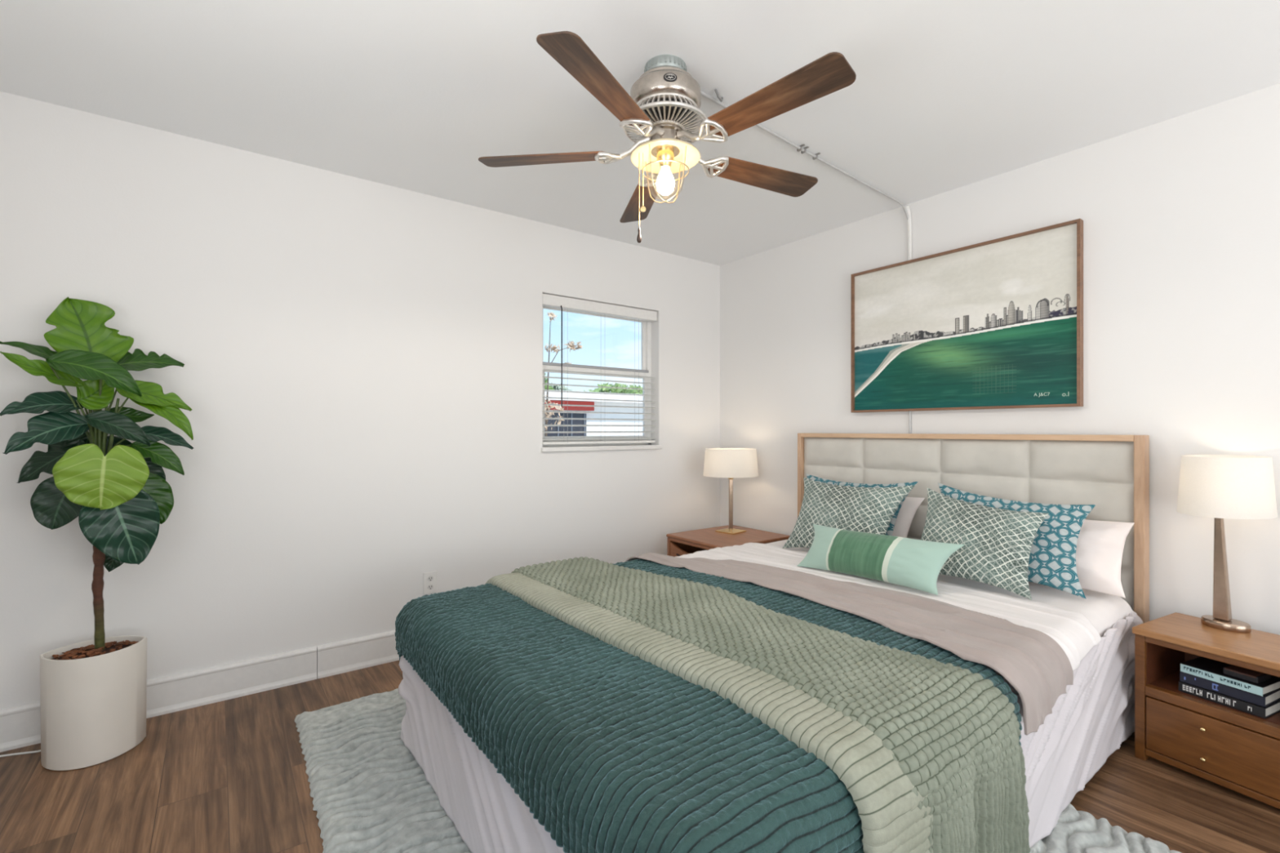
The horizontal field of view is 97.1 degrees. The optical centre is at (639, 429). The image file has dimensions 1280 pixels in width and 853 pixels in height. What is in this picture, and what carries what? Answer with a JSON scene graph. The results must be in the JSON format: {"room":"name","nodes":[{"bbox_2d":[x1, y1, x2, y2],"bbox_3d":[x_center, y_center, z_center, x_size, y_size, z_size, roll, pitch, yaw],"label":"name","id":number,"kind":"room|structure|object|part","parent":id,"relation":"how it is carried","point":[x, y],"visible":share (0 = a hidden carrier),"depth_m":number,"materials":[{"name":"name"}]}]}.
{"room":"bedroom","nodes":[
{"label":"bedroom","id":0,"kind":"room"},
{"bbox_2d":[0,91,719,709],"bbox_3d":[-1.033,-0.034,3.199,4.300,2.447,0.150,0,0,-37],"label":"wall","id":1,"kind":"structure","parent":0,"point":[360,379],"depth_m":2.69,"materials":[{"name":"white paint"}]},
{"bbox_2d":[0,630,399,751],"bbox_3d":[-0.990,1.114,3.125,3.980,0.152,0.020,0,0,-37],"label":"baseboard","id":2,"kind":"structure","parent":1,"relation":"attached to","point":[20,725],"depth_m":2.52,"materials":[{"name":"white paint"}]},
{"bbox_2d":[423,570,436,594],"bbox_3d":[-1.123,0.820,3.031,0.072,0.116,0.010,0,0,-37],"label":"wall outlet","id":3,"kind":"object","parent":1,"relation":"attached to","point":[429,578],"visible":1,"depth_m":3.03,"materials":[{"name":"white plastic"}]},
{"bbox_2d":[426,584,433,590],"bbox_3d":[-1.122,0.843,3.029,0.033,0.029,0.002,0,0,-37],"label":"socket","id":4,"kind":"object","parent":3,"relation":"attached to","point":[429,587],"depth_m":3.03,"materials":[{"name":"white plastic"}]},
{"bbox_2d":[426,575,433,581],"bbox_3d":[-1.122,0.797,3.029,0.033,0.029,0.002,0,0,-37],"label":"socket","id":5,"kind":"object","parent":3,"relation":"attached to","point":[429,578],"depth_m":3.03,"materials":[{"name":"white plastic"}]},
{"bbox_2d":[542,306,651,446],"bbox_3d":[-0.296,-0.364,3.796,0.905,0.943,0.067,0,0,-37],"label":"window","id":6,"kind":"structure","parent":1,"relation":"in","point":[646,326],"depth_m":3.89,"materials":[{"name":"white plastic"}]},
{"bbox_3d":[-0.300,-0.581,3.801,0.845,0.431,0.024,0,0,-37],"label":"sash","id":7,"kind":"part","parent":6,"relation":"part of","materials":[{"name":"glass"}]},
{"bbox_3d":[-0.288,-0.168,3.785,0.845,0.479,0.024,0,0,-37],"label":"sash","id":8,"kind":"part","parent":6,"relation":"part of","materials":[{"name":"white plastic"}]},
{"bbox_3d":[-0.286,-0.414,3.781,0.845,0.018,0.032,0,0,-37],"label":"meeting rail","id":9,"kind":"part","parent":6,"relation":"part of","materials":[{"name":"grey metal"}]},
{"bbox_2d":[542,293,657,444],"bbox_3d":[-0.248,-0.370,3.731,0.893,0.924,0.078,0,0,-37],"label":"window blind","id":10,"kind":"object","parent":6,"relation":"attached to","point":[548,300],"visible":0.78,"depth_m":3.70,"materials":[{"name":"white plastic"}]},
{"bbox_3d":[-0.256,0.084,3.742,0.881,0.017,0.046,0,0,-37],"label":"rail","id":11,"kind":"part","parent":10,"relation":"part of","materials":[{"name":"white plastic"}]},
{"bbox_3d":[-0.022,-0.344,3.917,0.002,0.852,0.050,0,0,-37],"label":"ladder cord","id":12,"kind":"part","parent":10,"relation":"part of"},
{"bbox_2d":[540,444,662,452],"bbox_3d":[-0.248,0.122,3.731,0.929,0.026,0.107,0,0,-37],"label":"window sill","id":13,"kind":"structure","parent":1,"relation":"attached to","point":[656,446],"depth_m":3.65,"materials":[{"name":"white paint"}]},
{"bbox_2d":[0,0,1279,265],"bbox_3d":[0.599,-1.332,1.017,4.300,0.150,5.600,0,0,-37],"label":"ceiling","id":14,"kind":"structure","parent":0,"point":[944,95],"depth_m":2.04,"materials":[{"name":"white paint"}]},
{"bbox_2d":[478,31,856,243],"bbox_3d":[0.121,-0.950,1.961,1.270,0.614,1.272,0,0,-37],"label":"ceiling fan","id":15,"kind":"object","parent":14,"relation":"hanging from","point":[661,114],"visible":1,"depth_m":1.86,"materials":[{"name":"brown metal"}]},
{"bbox_3d":[-0.335,-0.965,2.017,0.472,0.006,0.128,0,12,7],"label":"blade","id":16,"kind":"part","parent":15,"relation":"part of","materials":[{"name":"brown wood"}]},
{"bbox_3d":[-0.106,-0.965,1.588,0.128,0.006,0.472,13,6,27],"label":"blade","id":17,"kind":"part","parent":15,"relation":"part of","materials":[{"name":"brown wood"}]},
{"bbox_3d":[-0.003,-0.826,1.947,0.004,0.252,0.003,0,0,-37],"label":"pull chain","id":18,"kind":"part","parent":15,"relation":"part of","materials":[{"name":"gold metal"}]},
{"bbox_3d":[0.009,-0.965,2.385,0.128,0.006,0.472,-12,2,-11],"label":"blade","id":19,"kind":"part","parent":15,"relation":"part of","materials":[{"name":"brown wood"}]},
{"bbox_3d":[0.010,-0.862,1.947,0.004,0.180,0.003,0,0,-37],"label":"pull chain","id":20,"kind":"part","parent":15,"relation":"part of","materials":[{"name":"gold metal"}]},
{"bbox_3d":[0.088,-0.866,1.967,0.066,0.098,0.066,0,0,-37],"label":"bulb","id":21,"kind":"part","parent":15,"relation":"part of","materials":[{"name":"beige glass"}]},
{"bbox_3d":[0.469,-0.965,2.159,0.472,0.006,0.128,0,-12,-27],"label":"blade","id":22,"kind":"part","parent":15,"relation":"part of","materials":[{"name":"brown wood"}]},
{"bbox_3d":[0.389,-0.965,1.665,0.472,0.006,0.128,0,-12,45],"label":"blade","id":23,"kind":"part","parent":15,"relation":"part of","materials":[{"name":"brown wood"}]},
{"bbox_2d":[714,88,723,102],"bbox_3d":[0.296,-1.244,2.108,0.013,0.030,0.059,0,0,36],"label":"wire","id":24,"kind":"object","parent":14,"relation":"attached to","point":[720,99],"visible":1,"depth_m":2.10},
{"bbox_2d":[700,90,911,433],"bbox_3d":[0.836,-0.558,2.603,1.722,1.396,0.039,0,0,-39],"label":"conduit","id":25,"kind":"object","parent":14,"relation":"attached to","point":[907,210],"visible":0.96,"depth_m":2.75,"materials":[{"name":"white plastic"}]},
{"bbox_2d":[0,660,1279,852],"bbox_3d":[0.599,1.250,1.017,4.300,0.120,5.600,0,0,-37],"label":"floor","id":26,"kind":"structure","parent":0,"point":[230,775],"depth_m":1.84,"materials":[{"name":"brown wood"}]},
{"bbox_2d":[0,749,40,756],"bbox_3d":[-2.322,1.185,2.029,0.463,0.009,0.068,0,0,-42],"label":"power cord","id":27,"kind":"object","parent":26,"relation":"on","point":[37,751],"visible":0.65,"depth_m":2.07,"materials":[{"name":"white plastic"}]},
{"bbox_2d":[0,297,193,770],"bbox_3d":[-1.975,0.347,2.084,0.322,1.686,0.526,0,0,44],"label":"potted plant","id":28,"kind":"object","parent":26,"relation":"on","point":[93,693],"visible":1,"depth_m":2.05,"materials":[{"name":"green plant"}]},
{"bbox_3d":[-2.011,0.997,2.086,0.290,0.386,0.234,0,0,-37],"label":"pot","id":29,"kind":"part","parent":28,"relation":"part of","materials":[{"name":"white ceramic"}]},
{"bbox_3d":[-1.998,-0.005,2.109,0.087,0.389,0.023,0,0,-37],"label":"stem","id":30,"kind":"part","parent":28,"relation":"part of","materials":[{"name":"green plant"}]},
{"bbox_2d":[666,524,790,556],"bbox_3d":[0.588,0.945,3.768,0.632,0.490,0.552,0,0,-37],"label":"nightstand","id":31,"kind":"object","parent":26,"relation":"on","point":[679,544],"visible":0.23,"depth_m":3.73,"materials":[{"name":"brown wood"}]},
{"bbox_3d":[0.355,0.840,3.594,0.018,0.180,0.480,0,0,-37],"label":"drawer","id":32,"kind":"part","parent":31,"relation":"part of","materials":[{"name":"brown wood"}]},
{"bbox_2d":[702,448,758,534],"bbox_3d":[0.622,0.415,3.875,0.376,0.570,0.338,0,0,0],"label":"table lamp","id":33,"kind":"object","parent":31,"relation":"on","point":[731,464],"visible":1,"depth_m":3.75,"materials":[{"name":"white fabric"}]},
{"bbox_3d":[0.622,0.223,3.875,0.376,0.186,0.338,0,0,0],"label":"lamp shade","id":34,"kind":"part","parent":33,"relation":"part of","materials":[{"name":"white fabric"}]},
{"bbox_3d":[0.622,0.510,3.875,0.026,0.350,0.026,0,0,0],"label":"stem","id":35,"kind":"part","parent":33,"relation":"part of","materials":[{"name":"brown metal"}]},
{"bbox_2d":[294,688,1181,852],"bbox_3d":[0.204,1.171,1.692,1.950,0.034,2.968,0,0,-37],"label":"rug","id":36,"kind":"object","parent":26,"relation":"on","point":[370,793],"visible":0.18,"depth_m":1.77,"materials":[{"name":"grey fabric"}]},
{"bbox_2d":[398,433,1149,852],"bbox_3d":[0.575,0.606,2.233,2.523,1.168,1.739,0,0,-37],"label":"bed","id":37,"kind":"object","parent":26,"relation":"on","point":[1086,723],"visible":0.24,"depth_m":2.18,"materials":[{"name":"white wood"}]},
{"bbox_2d":[395,558,1022,852],"bbox_3d":[0.064,0.758,1.843,1.272,0.278,1.741,0,0,-37],"label":"quilt","id":38,"kind":"object","parent":37,"relation":"on","point":[610,749],"visible":0.54,"depth_m":1.21,"materials":[{"name":"teal fabric"}]},
{"bbox_2d":[484,556,1030,852],"bbox_3d":[0.143,0.848,1.890,0.711,0.544,1.859,0,0,-37],"label":"throw blanket","id":39,"kind":"object","parent":38,"relation":"on","point":[928,753],"visible":0.99,"depth_m":1.30,"materials":[{"name":"green fabric"}]},
{"bbox_3d":[1.048,0.606,3.644,0.075,1.168,0.026,0,0,-37],"label":"headboard post","id":40,"kind":"part","parent":37,"relation":"part of","materials":[{"name":"brown wood"}]},
{"bbox_2d":[625,552,1073,735],"bbox_3d":[0.636,0.697,2.268,0.498,0.185,1.759,0,0,-37],"label":"folded blanket","id":41,"kind":"object","parent":37,"relation":"on","point":[1032,661],"visible":0.97,"depth_m":1.79,"materials":[{"name":"beige fabric"}]},
{"bbox_2d":[805,473,918,535],"bbox_3d":[1.112,0.453,3.043,0.207,0.388,0.675,0,0,-37],"label":"cushion","id":42,"kind":"object","parent":37,"relation":"on","point":[890,530],"visible":0.17,"depth_m":2.95,"materials":[{"name":"fabric"}]},
{"bbox_2d":[675,542,1102,722],"bbox_3d":[0.837,0.710,2.419,0.780,0.150,1.696,0,0,-37],"label":"sheet","id":43,"kind":"object","parent":37,"relation":"on","point":[1072,630],"visible":0.38,"depth_m":2.14,"materials":[{"name":"white fabric"}]},
{"bbox_2d":[782,477,915,548],"bbox_3d":[1.039,0.455,2.916,0.259,0.373,0.638,0,0,-37],"label":"cushion","id":44,"kind":"object","parent":43,"relation":"on","point":[862,509],"visible":0.77,"depth_m":2.87,"materials":[{"name":"grey fabric"}]},
{"bbox_2d":[797,524,964,595],"bbox_3d":[1.000,0.543,2.432,0.160,0.188,0.688,0,0,-40],"label":"cushion","id":45,"kind":"object","parent":43,"relation":"on","point":[917,564],"visible":1,"depth_m":2.35,"materials":[{"name":"green fabric"}]},
{"bbox_2d":[920,488,1048,599],"bbox_3d":[1.413,0.457,2.396,0.243,0.367,0.512,0,0,-37],"label":"cushion","id":46,"kind":"object","parent":43,"relation":"on","point":[996,551],"visible":0.81,"depth_m":2.31,"materials":[{"name":"fabric"}]},
{"bbox_2d":[892,497,924,537],"bbox_3d":[1.179,0.500,3.155,0.195,0.300,0.736,0,0,-37],"label":"pillow","id":47,"kind":"object","parent":37,"relation":"on","point":[909,506],"visible":0.17,"depth_m":2.91,"materials":[{"name":"white fabric"}]},
{"bbox_3d":[0.533,0.814,2.202,2.317,0.310,1.644,0,0,-37],"label":"mattress","id":48,"kind":"part","parent":37,"relation":"part of","materials":[{"name":"white fabric"}]},
{"bbox_3d":[1.546,0.456,2.978,0.075,0.868,1.638,0,0,-37],"label":"headboard rail","id":49,"kind":"part","parent":37,"relation":"part of","materials":[{"name":"brown wood"}]},
{"bbox_3d":[1.533,0.449,2.968,0.030,0.802,1.638,0,0,-37],"label":"headboard panel","id":50,"kind":"part","parent":37,"relation":"part of","materials":[{"name":"fabric"}]},
{"bbox_2d":[937,483,1096,599],"bbox_3d":[1.554,0.452,2.438,0.210,0.389,0.631,0,0,-37],"label":"cushion","id":51,"kind":"object","parent":37,"relation":"on","point":[1052,557],"visible":0.57,"depth_m":2.28,"materials":[{"name":"teal fabric"}]},
{"bbox_2d":[1075,519,1134,598],"bbox_3d":[1.700,0.506,2.480,0.176,0.282,0.699,0,0,-37],"label":"pillow","id":52,"kind":"object","parent":37,"relation":"on","point":[1100,544],"visible":0.29,"depth_m":2.25,"materials":[{"name":"white fabric"}]},
{"bbox_3d":[2.047,0.606,2.308,0.075,1.168,0.034,0,0,-37],"label":"headboard post","id":53,"kind":"part","parent":37,"relation":"part of","materials":[{"name":"brown wood"}]},
{"bbox_2d":[1132,612,1279,808],"bbox_3d":[2.096,0.953,1.841,0.368,0.474,0.668,0,0,-28],"label":"nightstand","id":54,"kind":"object","parent":26,"relation":"on","point":[1234,749],"visible":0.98,"depth_m":1.91,"materials":[{"name":"brown wood"}]},
{"bbox_3d":[1.877,1.098,1.884,0.020,0.015,0.015,0,0,-28],"label":"knob","id":55,"kind":"part","parent":54,"relation":"part of","materials":[{"name":"gold metal"}]},
{"bbox_3d":[1.877,0.998,1.884,0.020,0.015,0.015,0,0,-28],"label":"knob","id":56,"kind":"part","parent":54,"relation":"part of","materials":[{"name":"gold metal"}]},
{"bbox_3d":[1.959,1.048,1.769,0.019,0.183,0.592,0,0,-28],"label":"drawer","id":57,"kind":"part","parent":54,"relation":"part of","materials":[{"name":"brown wood"}]},
{"bbox_2d":[1176,454,1277,633],"bbox_3d":[2.120,0.406,2.048,0.340,0.620,0.245,0,0,-28],"label":"table lamp","id":58,"kind":"object","parent":54,"relation":"on","point":[1220,487],"visible":1,"depth_m":1.97,"materials":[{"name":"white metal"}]},
{"bbox_3d":[2.116,0.488,2.055,0.034,0.400,0.044,0,0,-28],"label":"stem","id":59,"kind":"part","parent":58,"relation":"part of","materials":[{"name":"brown metal"}]},
{"bbox_3d":[2.120,0.200,2.048,0.340,0.208,0.245,0,0,-28],"label":"lamp shade","id":60,"kind":"part","parent":58,"relation":"part of","materials":[{"name":"white fabric"}]},
{"bbox_2d":[1178,680,1279,719],"bbox_3d":[2.028,0.900,1.933,0.201,0.034,0.215,0,0,-25],"label":"book","id":61,"kind":"object","parent":54,"relation":"on","point":[1273,708],"visible":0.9,"depth_m":1.86,"materials":[{"name":"black paper"}]},
{"bbox_2d":[1179,671,1279,706],"bbox_3d":[2.027,0.866,1.934,0.191,0.034,0.210,0,0,-26],"label":"book","id":62,"kind":"object","parent":61,"relation":"on","point":[1266,700],"visible":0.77,"depth_m":1.87,"materials":[{"name":"paper"}]},
{"bbox_2d":[1180,656,1279,696],"bbox_3d":[2.019,0.834,1.927,0.181,0.030,0.205,0,0,-24],"label":"book","id":63,"kind":"object","parent":62,"relation":"on","point":[1210,669],"visible":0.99,"depth_m":1.90,"materials":[{"name":"black paper"}]},
{"bbox_2d":[1222,664,1271,684],"bbox_3d":[2.011,0.807,1.874,0.092,0.022,0.085,0,0,-23],"label":"box","id":64,"kind":"object","parent":63,"relation":"on","point":[1255,677],"visible":0.7,"depth_m":1.85,"materials":[{"name":"black fabric"}]},
{"bbox_3d":[2.011,0.799,1.874,0.092,0.006,0.077,0,0,-23],"label":"lid","id":65,"kind":"part","parent":64,"relation":"part of","materials":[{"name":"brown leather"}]},
{"bbox_2d":[720,83,1279,635],"bbox_3d":[2.306,-0.034,2.200,0.150,2.447,5.450,0,0,-37],"label":"wall","id":66,"kind":"structure","parent":0,"point":[1180,215],"depth_m":2.38,"materials":[{"name":"white paint"}]},
{"bbox_2d":[850,218,1083,413],"bbox_3d":[1.619,-0.516,2.953,0.044,0.827,1.124,0,0,-37],"label":"framed picture","id":67,"kind":"object","parent":66,"relation":"attached to","point":[997,323],"visible":1,"depth_m":2.85,"materials":[{"name":"brown wood"}]},
{"label":"outside","id":68,"kind":"structure","parent":0,"visible":0},
{"bbox_3d":[-5.621,1.640,26.024,44.000,0.100,41.800,0,0,-37],"label":"ground","id":69,"kind":"structure","parent":68,"visible":0},
{"bbox_2d":[544,373,555,390],"bbox_3d":[-6.224,-0.988,29.220,3.560,5.182,3.250,0,0,-37],"label":"tree","id":70,"kind":"object","parent":69,"relation":"on","point":[550,388],"visible":0.02,"depth_m":29.39,"materials":[{"name":"green plant"}]},
{"bbox_2d":[546,382,575,391],"bbox_3d":[-5.289,-0.623,33.621,3.405,4.453,3.240,0,0,-37],"label":"tree","id":71,"kind":"object","parent":69,"relation":"on","point":[555,387],"visible":0.02,"depth_m":33.14,"materials":[{"name":"green plant"}]},
{"bbox_2d":[544,311,582,436],"bbox_3d":[-1.550,-0.334,10.827,1.070,3.849,0.436,0,0,-37],"label":"tree","id":72,"kind":"object","parent":69,"relation":"on","point":[553,315],"visible":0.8,"depth_m":10.72,"materials":[{"name":"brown plant"}]},
{"bbox_2d":[544,389,642,436],"bbox_3d":[-0.864,0.140,23.838,15.800,2.900,5.800,0,0,-37],"label":"neighbouring house","id":73,"kind":"structure","parent":69,"relation":"on","point":[553,394],"depth_m":20.05,"materials":[{"name":"white paint"}]},
{"bbox_2d":[583,382,642,394],"bbox_3d":[-1.097,-0.659,34.275,5.756,4.524,3.288,0,0,-37],"label":"tree","id":74,"kind":"object","parent":69,"relation":"on","point":[599,389],"visible":0.16,"depth_m":33.46,"materials":[{"name":"green plant"}]}
]}

